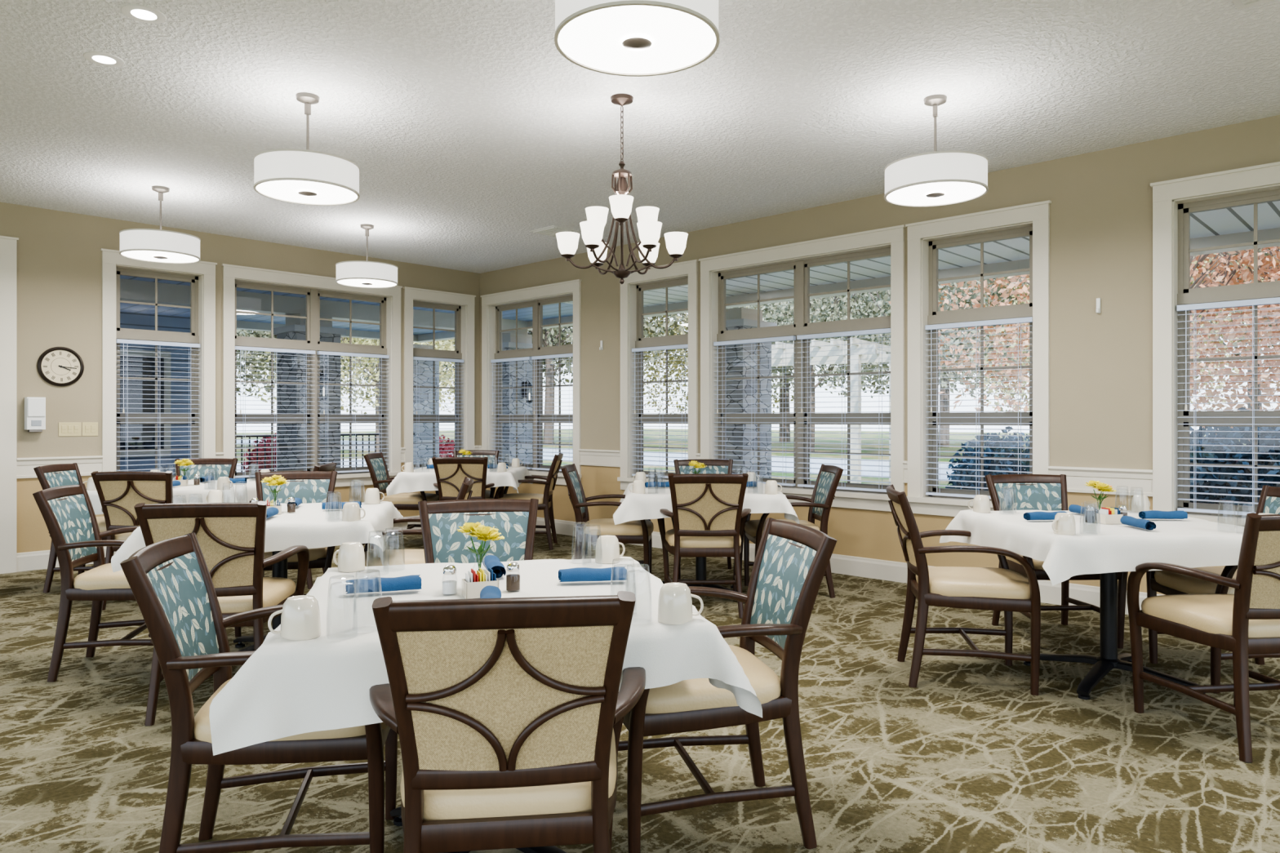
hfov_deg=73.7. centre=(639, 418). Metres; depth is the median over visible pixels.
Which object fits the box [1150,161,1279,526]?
window
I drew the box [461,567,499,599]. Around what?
caddy
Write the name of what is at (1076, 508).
rolled napkin
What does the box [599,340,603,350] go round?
hook
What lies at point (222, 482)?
coffee mug
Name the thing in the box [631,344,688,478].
window blind
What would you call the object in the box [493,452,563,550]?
dining chair
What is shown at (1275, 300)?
window blind
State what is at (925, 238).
window
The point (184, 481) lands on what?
caddy
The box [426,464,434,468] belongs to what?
rolled napkin
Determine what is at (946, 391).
tree
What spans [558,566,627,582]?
rolled napkin
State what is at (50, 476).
dining chair
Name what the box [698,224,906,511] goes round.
window
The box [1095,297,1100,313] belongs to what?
hook
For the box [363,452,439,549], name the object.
dining chair
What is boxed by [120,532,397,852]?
dining chair
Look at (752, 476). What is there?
coffee mug
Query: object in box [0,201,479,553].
wall
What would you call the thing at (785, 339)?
window blind
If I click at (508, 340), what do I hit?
stone column
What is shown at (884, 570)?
baseboard
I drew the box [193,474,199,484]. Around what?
pepper shaker
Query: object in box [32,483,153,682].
dining chair
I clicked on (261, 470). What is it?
coffee mug
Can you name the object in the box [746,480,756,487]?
rolled napkin
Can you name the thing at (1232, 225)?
porch roof
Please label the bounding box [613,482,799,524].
tablecloth
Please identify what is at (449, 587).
salt shaker
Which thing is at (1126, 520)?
rolled napkin
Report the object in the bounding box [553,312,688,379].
tree
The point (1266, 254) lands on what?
tree
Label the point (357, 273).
drum pendant light
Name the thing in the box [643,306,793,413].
tree
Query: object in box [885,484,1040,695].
dining chair
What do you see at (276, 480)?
flower vase
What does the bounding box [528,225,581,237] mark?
ceiling vent
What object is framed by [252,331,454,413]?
tree
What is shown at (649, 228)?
chandelier
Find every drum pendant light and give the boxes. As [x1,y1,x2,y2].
[119,185,200,263]
[253,92,359,205]
[335,223,398,288]
[554,0,719,76]
[884,94,988,206]
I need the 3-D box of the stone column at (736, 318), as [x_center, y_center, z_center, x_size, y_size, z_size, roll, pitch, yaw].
[1.238,-0.035,10.779,0.700,2.670,0.700,0,0,44]
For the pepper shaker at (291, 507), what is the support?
on the tablecloth at (310, 526)
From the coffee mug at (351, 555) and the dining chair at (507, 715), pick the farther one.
the coffee mug at (351, 555)
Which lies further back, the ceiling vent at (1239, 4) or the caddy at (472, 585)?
the ceiling vent at (1239, 4)
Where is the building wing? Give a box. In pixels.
[120,311,190,475]
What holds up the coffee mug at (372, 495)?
on the tablecloth at (310, 526)
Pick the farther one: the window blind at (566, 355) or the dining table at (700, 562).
the window blind at (566, 355)
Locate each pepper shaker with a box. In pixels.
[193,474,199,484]
[287,497,295,512]
[506,562,520,591]
[1118,504,1127,515]
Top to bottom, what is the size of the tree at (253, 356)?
16.117 m
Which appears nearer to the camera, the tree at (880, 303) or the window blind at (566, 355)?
the window blind at (566, 355)
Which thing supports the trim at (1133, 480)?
attached to the wall at (1101, 206)
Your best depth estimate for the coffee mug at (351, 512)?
4.14 m
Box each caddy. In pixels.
[172,475,187,485]
[266,499,281,514]
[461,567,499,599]
[1095,506,1123,524]
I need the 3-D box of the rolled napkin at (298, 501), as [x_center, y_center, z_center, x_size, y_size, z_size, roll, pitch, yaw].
[-1.952,0.474,4.819,0.057,0.043,0.208,0,0,-15]
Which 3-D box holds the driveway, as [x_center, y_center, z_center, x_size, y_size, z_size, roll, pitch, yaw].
[-15.661,1.420,19.799,70.000,0.020,47.000,0,0,44]
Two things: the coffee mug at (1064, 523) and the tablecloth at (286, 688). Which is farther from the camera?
the coffee mug at (1064, 523)
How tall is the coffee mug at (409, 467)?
0.089 m
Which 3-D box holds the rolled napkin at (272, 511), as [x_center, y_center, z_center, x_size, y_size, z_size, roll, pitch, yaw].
[-1.871,0.474,4.287,0.057,0.043,0.208,0,0,-9]
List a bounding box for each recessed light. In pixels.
[83,51,124,66]
[120,4,166,23]
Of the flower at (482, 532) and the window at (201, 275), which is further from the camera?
the window at (201, 275)
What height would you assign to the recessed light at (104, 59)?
0.006 m
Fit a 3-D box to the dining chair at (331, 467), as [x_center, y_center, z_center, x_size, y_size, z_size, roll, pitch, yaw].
[-2.724,0.809,6.573,0.674,0.929,0.640,0,0,-5]
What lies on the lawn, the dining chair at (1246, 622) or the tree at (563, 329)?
the tree at (563, 329)
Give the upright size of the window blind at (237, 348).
1.295 m
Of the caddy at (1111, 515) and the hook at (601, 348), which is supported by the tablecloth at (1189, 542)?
the caddy at (1111, 515)
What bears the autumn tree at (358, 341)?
on the lawn
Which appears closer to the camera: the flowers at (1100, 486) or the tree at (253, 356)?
the flowers at (1100, 486)
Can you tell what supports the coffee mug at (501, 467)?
on the tablecloth at (421, 479)
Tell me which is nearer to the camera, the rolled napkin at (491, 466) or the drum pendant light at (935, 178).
the drum pendant light at (935, 178)
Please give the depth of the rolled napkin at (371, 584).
2.42 m
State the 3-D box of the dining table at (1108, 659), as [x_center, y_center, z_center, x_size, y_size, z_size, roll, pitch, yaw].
[2.280,0.888,4.150,1.000,0.764,1.000,0,0,-1]
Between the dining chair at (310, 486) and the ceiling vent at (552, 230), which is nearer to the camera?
the dining chair at (310, 486)
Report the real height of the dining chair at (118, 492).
0.929 m
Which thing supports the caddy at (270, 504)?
on the tablecloth at (310, 526)
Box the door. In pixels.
[0,235,18,573]
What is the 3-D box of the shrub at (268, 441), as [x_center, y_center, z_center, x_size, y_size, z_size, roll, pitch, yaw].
[-6.967,0.816,16.596,1.485,1.177,1.466,0,0,44]
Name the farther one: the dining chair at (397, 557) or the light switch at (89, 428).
the light switch at (89, 428)
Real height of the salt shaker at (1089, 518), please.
0.083 m
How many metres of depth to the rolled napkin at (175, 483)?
6.23 m
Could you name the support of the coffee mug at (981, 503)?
on the tablecloth at (1189, 542)
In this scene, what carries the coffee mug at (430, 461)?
on the tablecloth at (421, 479)
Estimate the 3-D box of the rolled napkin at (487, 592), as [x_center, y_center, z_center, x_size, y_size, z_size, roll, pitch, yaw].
[-0.389,0.474,2.224,0.057,0.043,0.208,0,0,-10]
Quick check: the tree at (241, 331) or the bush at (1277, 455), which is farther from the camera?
the tree at (241, 331)
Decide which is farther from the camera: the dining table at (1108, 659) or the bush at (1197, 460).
the bush at (1197, 460)
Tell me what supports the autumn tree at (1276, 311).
on the lawn
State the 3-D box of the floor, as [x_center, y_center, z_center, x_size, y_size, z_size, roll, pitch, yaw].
[-0.919,1.330,2.538,12.835,0.120,10.400,0,0,44]
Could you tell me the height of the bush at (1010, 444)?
1.297 m
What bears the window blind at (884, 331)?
attached to the window at (798, 257)
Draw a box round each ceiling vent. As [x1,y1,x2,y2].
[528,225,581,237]
[1232,0,1273,9]
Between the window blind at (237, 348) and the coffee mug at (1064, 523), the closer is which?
the coffee mug at (1064, 523)
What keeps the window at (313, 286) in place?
in the wall at (59, 254)
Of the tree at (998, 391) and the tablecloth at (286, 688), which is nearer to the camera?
the tablecloth at (286, 688)
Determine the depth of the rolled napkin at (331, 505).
4.64 m
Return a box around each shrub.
[242,432,276,471]
[439,435,454,457]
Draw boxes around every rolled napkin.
[172,480,180,486]
[198,475,213,482]
[229,477,247,483]
[266,506,278,518]
[286,497,302,506]
[321,501,361,509]
[345,574,422,594]
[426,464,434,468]
[480,585,501,598]
[482,555,506,577]
[487,464,508,468]
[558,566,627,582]
[644,481,669,487]
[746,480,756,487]
[1022,511,1066,519]
[1068,504,1098,516]
[1120,515,1155,529]
[1138,510,1187,519]
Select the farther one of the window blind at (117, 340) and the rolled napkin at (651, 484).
the window blind at (117, 340)
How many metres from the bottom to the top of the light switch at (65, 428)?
0.120 m
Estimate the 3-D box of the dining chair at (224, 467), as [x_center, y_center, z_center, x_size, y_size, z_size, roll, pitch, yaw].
[-3.727,0.809,7.149,0.640,0.929,0.674,0,0,-10]
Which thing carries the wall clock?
attached to the wall at (59, 254)
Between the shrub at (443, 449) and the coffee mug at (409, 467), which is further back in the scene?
the shrub at (443, 449)
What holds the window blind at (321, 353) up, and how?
attached to the window at (313, 286)
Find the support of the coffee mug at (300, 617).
on the tablecloth at (286, 688)
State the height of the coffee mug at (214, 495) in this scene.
0.089 m
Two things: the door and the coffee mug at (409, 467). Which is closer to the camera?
the door
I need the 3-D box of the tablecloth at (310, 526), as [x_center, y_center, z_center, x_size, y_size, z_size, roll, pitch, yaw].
[-1.915,0.601,4.558,1.223,0.215,1.220,0,0,-11]
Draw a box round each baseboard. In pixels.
[16,515,421,572]
[535,516,1162,614]
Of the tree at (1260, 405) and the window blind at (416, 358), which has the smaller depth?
the window blind at (416, 358)
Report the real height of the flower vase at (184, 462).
0.196 m
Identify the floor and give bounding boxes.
[0,533,1279,852]
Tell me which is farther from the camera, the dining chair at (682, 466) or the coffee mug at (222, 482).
the dining chair at (682, 466)
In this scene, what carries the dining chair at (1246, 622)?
on the floor
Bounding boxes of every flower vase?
[173,458,193,475]
[262,475,288,504]
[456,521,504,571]
[458,448,471,457]
[688,460,706,474]
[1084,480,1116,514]
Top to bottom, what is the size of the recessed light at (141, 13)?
0.006 m
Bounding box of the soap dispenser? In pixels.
[24,396,45,431]
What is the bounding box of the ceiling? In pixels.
[0,0,1279,273]
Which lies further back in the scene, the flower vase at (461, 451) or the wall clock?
the flower vase at (461, 451)
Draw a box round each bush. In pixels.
[945,426,1029,490]
[1190,407,1279,506]
[1190,453,1217,503]
[1213,426,1279,504]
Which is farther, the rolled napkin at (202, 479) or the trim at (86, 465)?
the trim at (86, 465)
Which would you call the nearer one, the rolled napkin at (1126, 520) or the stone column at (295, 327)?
the rolled napkin at (1126, 520)
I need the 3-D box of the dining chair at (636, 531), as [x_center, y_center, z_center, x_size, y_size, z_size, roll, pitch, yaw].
[-0.235,0.809,6.333,0.677,0.929,0.643,0,0,3]
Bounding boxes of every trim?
[16,445,479,478]
[479,445,1152,496]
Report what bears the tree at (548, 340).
on the lawn
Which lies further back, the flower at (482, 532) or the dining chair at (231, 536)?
the dining chair at (231, 536)
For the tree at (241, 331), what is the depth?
29.08 m
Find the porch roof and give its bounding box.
[120,200,1279,342]
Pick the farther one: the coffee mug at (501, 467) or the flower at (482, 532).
the coffee mug at (501, 467)
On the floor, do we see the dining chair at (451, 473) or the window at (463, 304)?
the dining chair at (451, 473)
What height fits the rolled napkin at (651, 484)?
0.043 m
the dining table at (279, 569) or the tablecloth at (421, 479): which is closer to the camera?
the dining table at (279, 569)
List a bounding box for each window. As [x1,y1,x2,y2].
[100,248,217,478]
[221,263,402,487]
[403,286,475,471]
[480,279,582,484]
[617,259,698,489]
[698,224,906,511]
[905,200,1051,516]
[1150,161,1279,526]
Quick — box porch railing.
[236,432,414,471]
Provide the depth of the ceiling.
4.86 m
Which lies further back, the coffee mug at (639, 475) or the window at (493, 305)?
the window at (493, 305)
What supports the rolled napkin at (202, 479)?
on the tablecloth at (180, 492)
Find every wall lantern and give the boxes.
[320,371,329,400]
[521,381,532,404]
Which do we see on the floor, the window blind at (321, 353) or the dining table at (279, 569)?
the dining table at (279, 569)
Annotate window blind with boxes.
[115,338,199,479]
[235,346,315,477]
[316,351,389,472]
[413,356,463,469]
[490,356,532,469]
[531,353,573,471]
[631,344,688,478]
[713,335,795,486]
[796,328,890,492]
[924,316,1032,498]
[1176,297,1279,515]
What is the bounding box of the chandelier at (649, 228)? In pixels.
[555,93,688,284]
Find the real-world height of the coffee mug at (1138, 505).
0.089 m
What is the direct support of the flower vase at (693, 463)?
on the tablecloth at (634, 506)
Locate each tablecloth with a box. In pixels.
[86,480,257,515]
[111,501,408,572]
[208,556,762,755]
[386,466,533,496]
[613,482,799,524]
[939,509,1244,586]
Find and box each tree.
[236,328,251,362]
[236,329,346,396]
[236,329,376,398]
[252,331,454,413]
[253,337,454,452]
[427,328,564,394]
[528,315,671,443]
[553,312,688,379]
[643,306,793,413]
[680,294,874,443]
[728,290,890,451]
[750,284,985,448]
[813,274,1029,400]
[822,278,1028,447]
[888,247,1279,440]
[949,287,1209,412]
[970,253,1262,412]
[979,245,1279,372]
[1190,245,1279,411]
[1190,246,1279,429]
[1191,248,1279,430]
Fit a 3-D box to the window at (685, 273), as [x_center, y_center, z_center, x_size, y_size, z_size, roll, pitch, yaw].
[0.231,-0.387,8.454,1.039,2.223,0.255,0,0,44]
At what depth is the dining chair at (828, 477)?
6.20 m
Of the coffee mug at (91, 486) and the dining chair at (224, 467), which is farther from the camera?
the dining chair at (224, 467)
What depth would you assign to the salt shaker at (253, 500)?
4.50 m
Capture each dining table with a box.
[211,551,287,675]
[389,806,566,852]
[662,557,744,604]
[1023,572,1205,699]
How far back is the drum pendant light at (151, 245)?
6.41 m
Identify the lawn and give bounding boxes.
[236,428,1246,488]
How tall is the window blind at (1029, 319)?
1.295 m
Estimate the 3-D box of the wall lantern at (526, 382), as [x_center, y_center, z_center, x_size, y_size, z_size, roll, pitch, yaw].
[-1.780,-0.433,13.621,0.210,0.386,0.139,0,0,44]
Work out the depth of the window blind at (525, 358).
10.06 m
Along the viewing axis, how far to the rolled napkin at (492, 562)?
2.70 m
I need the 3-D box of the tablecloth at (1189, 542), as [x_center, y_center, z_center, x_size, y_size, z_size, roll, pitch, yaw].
[2.287,0.601,4.157,1.223,0.215,1.220,0,0,-1]
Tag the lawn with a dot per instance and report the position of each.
(670, 432)
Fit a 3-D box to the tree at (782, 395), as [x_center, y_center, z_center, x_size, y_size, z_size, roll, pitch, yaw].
[8.110,-8.970,51.059,12.895,20.814,15.092,0,0,-8]
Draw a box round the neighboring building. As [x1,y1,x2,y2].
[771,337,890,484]
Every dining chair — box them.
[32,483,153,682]
[33,462,106,592]
[90,471,173,610]
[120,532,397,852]
[133,501,309,725]
[174,457,238,480]
[234,471,337,636]
[249,462,337,589]
[361,476,473,566]
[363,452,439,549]
[369,591,645,852]
[417,498,538,563]
[431,457,504,501]
[436,449,499,497]
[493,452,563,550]
[560,463,653,573]
[617,517,836,852]
[657,473,751,618]
[671,459,743,579]
[743,463,843,598]
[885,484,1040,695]
[984,474,1128,648]
[1126,512,1279,762]
[1146,485,1279,693]
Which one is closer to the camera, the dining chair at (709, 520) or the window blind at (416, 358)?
the dining chair at (709, 520)
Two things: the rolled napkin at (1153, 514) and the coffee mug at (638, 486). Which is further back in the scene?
the coffee mug at (638, 486)
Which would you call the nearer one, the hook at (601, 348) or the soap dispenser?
the soap dispenser
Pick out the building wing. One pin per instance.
(127, 320)
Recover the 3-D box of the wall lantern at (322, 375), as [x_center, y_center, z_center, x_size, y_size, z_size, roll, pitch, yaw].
[-4.142,-0.433,11.148,0.210,0.386,0.139,0,0,44]
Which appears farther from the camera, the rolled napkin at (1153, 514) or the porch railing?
the porch railing
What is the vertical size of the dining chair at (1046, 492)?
0.929 m
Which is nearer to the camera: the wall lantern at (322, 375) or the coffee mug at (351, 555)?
the coffee mug at (351, 555)
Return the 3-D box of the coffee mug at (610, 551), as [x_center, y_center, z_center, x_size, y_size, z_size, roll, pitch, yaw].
[-0.106,0.456,2.987,0.102,0.089,0.087,0,0,3]
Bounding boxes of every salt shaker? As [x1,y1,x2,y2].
[250,497,258,502]
[442,564,457,594]
[1085,505,1094,522]
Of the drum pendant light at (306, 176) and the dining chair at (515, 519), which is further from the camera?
the drum pendant light at (306, 176)
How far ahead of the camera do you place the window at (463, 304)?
10.17 m
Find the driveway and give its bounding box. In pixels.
[236,440,1208,481]
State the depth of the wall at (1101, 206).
5.82 m
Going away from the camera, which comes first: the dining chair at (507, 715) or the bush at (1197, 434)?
the dining chair at (507, 715)
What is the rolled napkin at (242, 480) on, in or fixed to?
on the tablecloth at (180, 492)
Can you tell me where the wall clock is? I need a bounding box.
[36,346,84,386]
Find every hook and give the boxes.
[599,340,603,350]
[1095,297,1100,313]
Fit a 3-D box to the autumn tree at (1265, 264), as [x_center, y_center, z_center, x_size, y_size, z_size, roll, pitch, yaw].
[11.871,-3.575,14.520,10.274,10.019,8.437,0,0,-32]
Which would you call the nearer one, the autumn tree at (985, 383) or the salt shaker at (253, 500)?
the salt shaker at (253, 500)
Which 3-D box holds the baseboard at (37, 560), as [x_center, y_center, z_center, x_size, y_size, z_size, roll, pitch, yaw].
[-5.486,1.192,6.747,0.016,0.155,10.180,0,0,44]
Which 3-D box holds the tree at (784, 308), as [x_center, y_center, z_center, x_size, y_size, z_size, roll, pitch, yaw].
[7.311,-5.253,36.913,8.729,13.376,7.458,0,0,-25]
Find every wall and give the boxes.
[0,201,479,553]
[480,115,1279,595]
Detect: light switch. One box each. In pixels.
[58,422,80,436]
[82,422,97,435]
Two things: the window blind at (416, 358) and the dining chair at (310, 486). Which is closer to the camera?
the dining chair at (310, 486)
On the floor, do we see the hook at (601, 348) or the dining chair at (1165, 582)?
the dining chair at (1165, 582)
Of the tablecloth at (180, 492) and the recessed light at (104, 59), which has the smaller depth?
the recessed light at (104, 59)
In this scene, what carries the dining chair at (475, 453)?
on the floor
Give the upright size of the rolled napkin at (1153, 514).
0.043 m
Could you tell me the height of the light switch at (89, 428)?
0.120 m
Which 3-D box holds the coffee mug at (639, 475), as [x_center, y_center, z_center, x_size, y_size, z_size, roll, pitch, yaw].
[0.002,0.456,6.595,0.087,0.089,0.102,0,0,-24]
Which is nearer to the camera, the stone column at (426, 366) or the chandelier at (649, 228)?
the chandelier at (649, 228)
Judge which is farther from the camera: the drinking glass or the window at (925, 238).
the window at (925, 238)
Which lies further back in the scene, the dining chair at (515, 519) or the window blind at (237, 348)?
the window blind at (237, 348)
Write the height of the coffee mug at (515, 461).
0.089 m
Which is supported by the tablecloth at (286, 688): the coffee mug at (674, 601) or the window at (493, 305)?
the coffee mug at (674, 601)
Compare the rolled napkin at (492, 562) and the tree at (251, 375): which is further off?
the tree at (251, 375)
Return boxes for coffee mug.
[83,477,96,490]
[205,489,223,502]
[217,476,232,489]
[259,469,270,472]
[267,595,320,640]
[333,542,364,572]
[342,502,365,521]
[364,488,384,504]
[401,462,413,472]
[427,457,432,464]
[497,462,508,472]
[511,457,522,466]
[595,535,625,564]
[628,480,644,493]
[632,471,646,483]
[657,582,703,624]
[746,471,759,481]
[764,480,782,494]
[967,494,990,512]
[1051,512,1075,535]
[1130,494,1150,512]
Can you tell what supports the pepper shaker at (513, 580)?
on the tablecloth at (286, 688)
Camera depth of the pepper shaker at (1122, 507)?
4.13 m
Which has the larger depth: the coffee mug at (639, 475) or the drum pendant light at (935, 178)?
the coffee mug at (639, 475)
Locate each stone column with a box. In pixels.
[273,313,346,470]
[413,343,439,464]
[502,333,532,464]
[725,306,777,478]
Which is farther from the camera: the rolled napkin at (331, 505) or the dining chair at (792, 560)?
the rolled napkin at (331, 505)
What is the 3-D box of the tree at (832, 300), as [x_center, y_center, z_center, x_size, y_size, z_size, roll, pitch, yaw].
[10.827,-7.293,41.800,10.816,17.458,12.659,0,0,35]
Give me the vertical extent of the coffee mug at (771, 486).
0.089 m
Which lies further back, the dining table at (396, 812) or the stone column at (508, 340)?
the stone column at (508, 340)
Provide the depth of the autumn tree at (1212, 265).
13.12 m
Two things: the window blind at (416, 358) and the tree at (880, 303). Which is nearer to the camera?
the window blind at (416, 358)
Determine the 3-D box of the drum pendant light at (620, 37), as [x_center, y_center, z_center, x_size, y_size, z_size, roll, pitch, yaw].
[-0.010,-1.505,2.830,0.546,0.548,0.546,0,0,24]

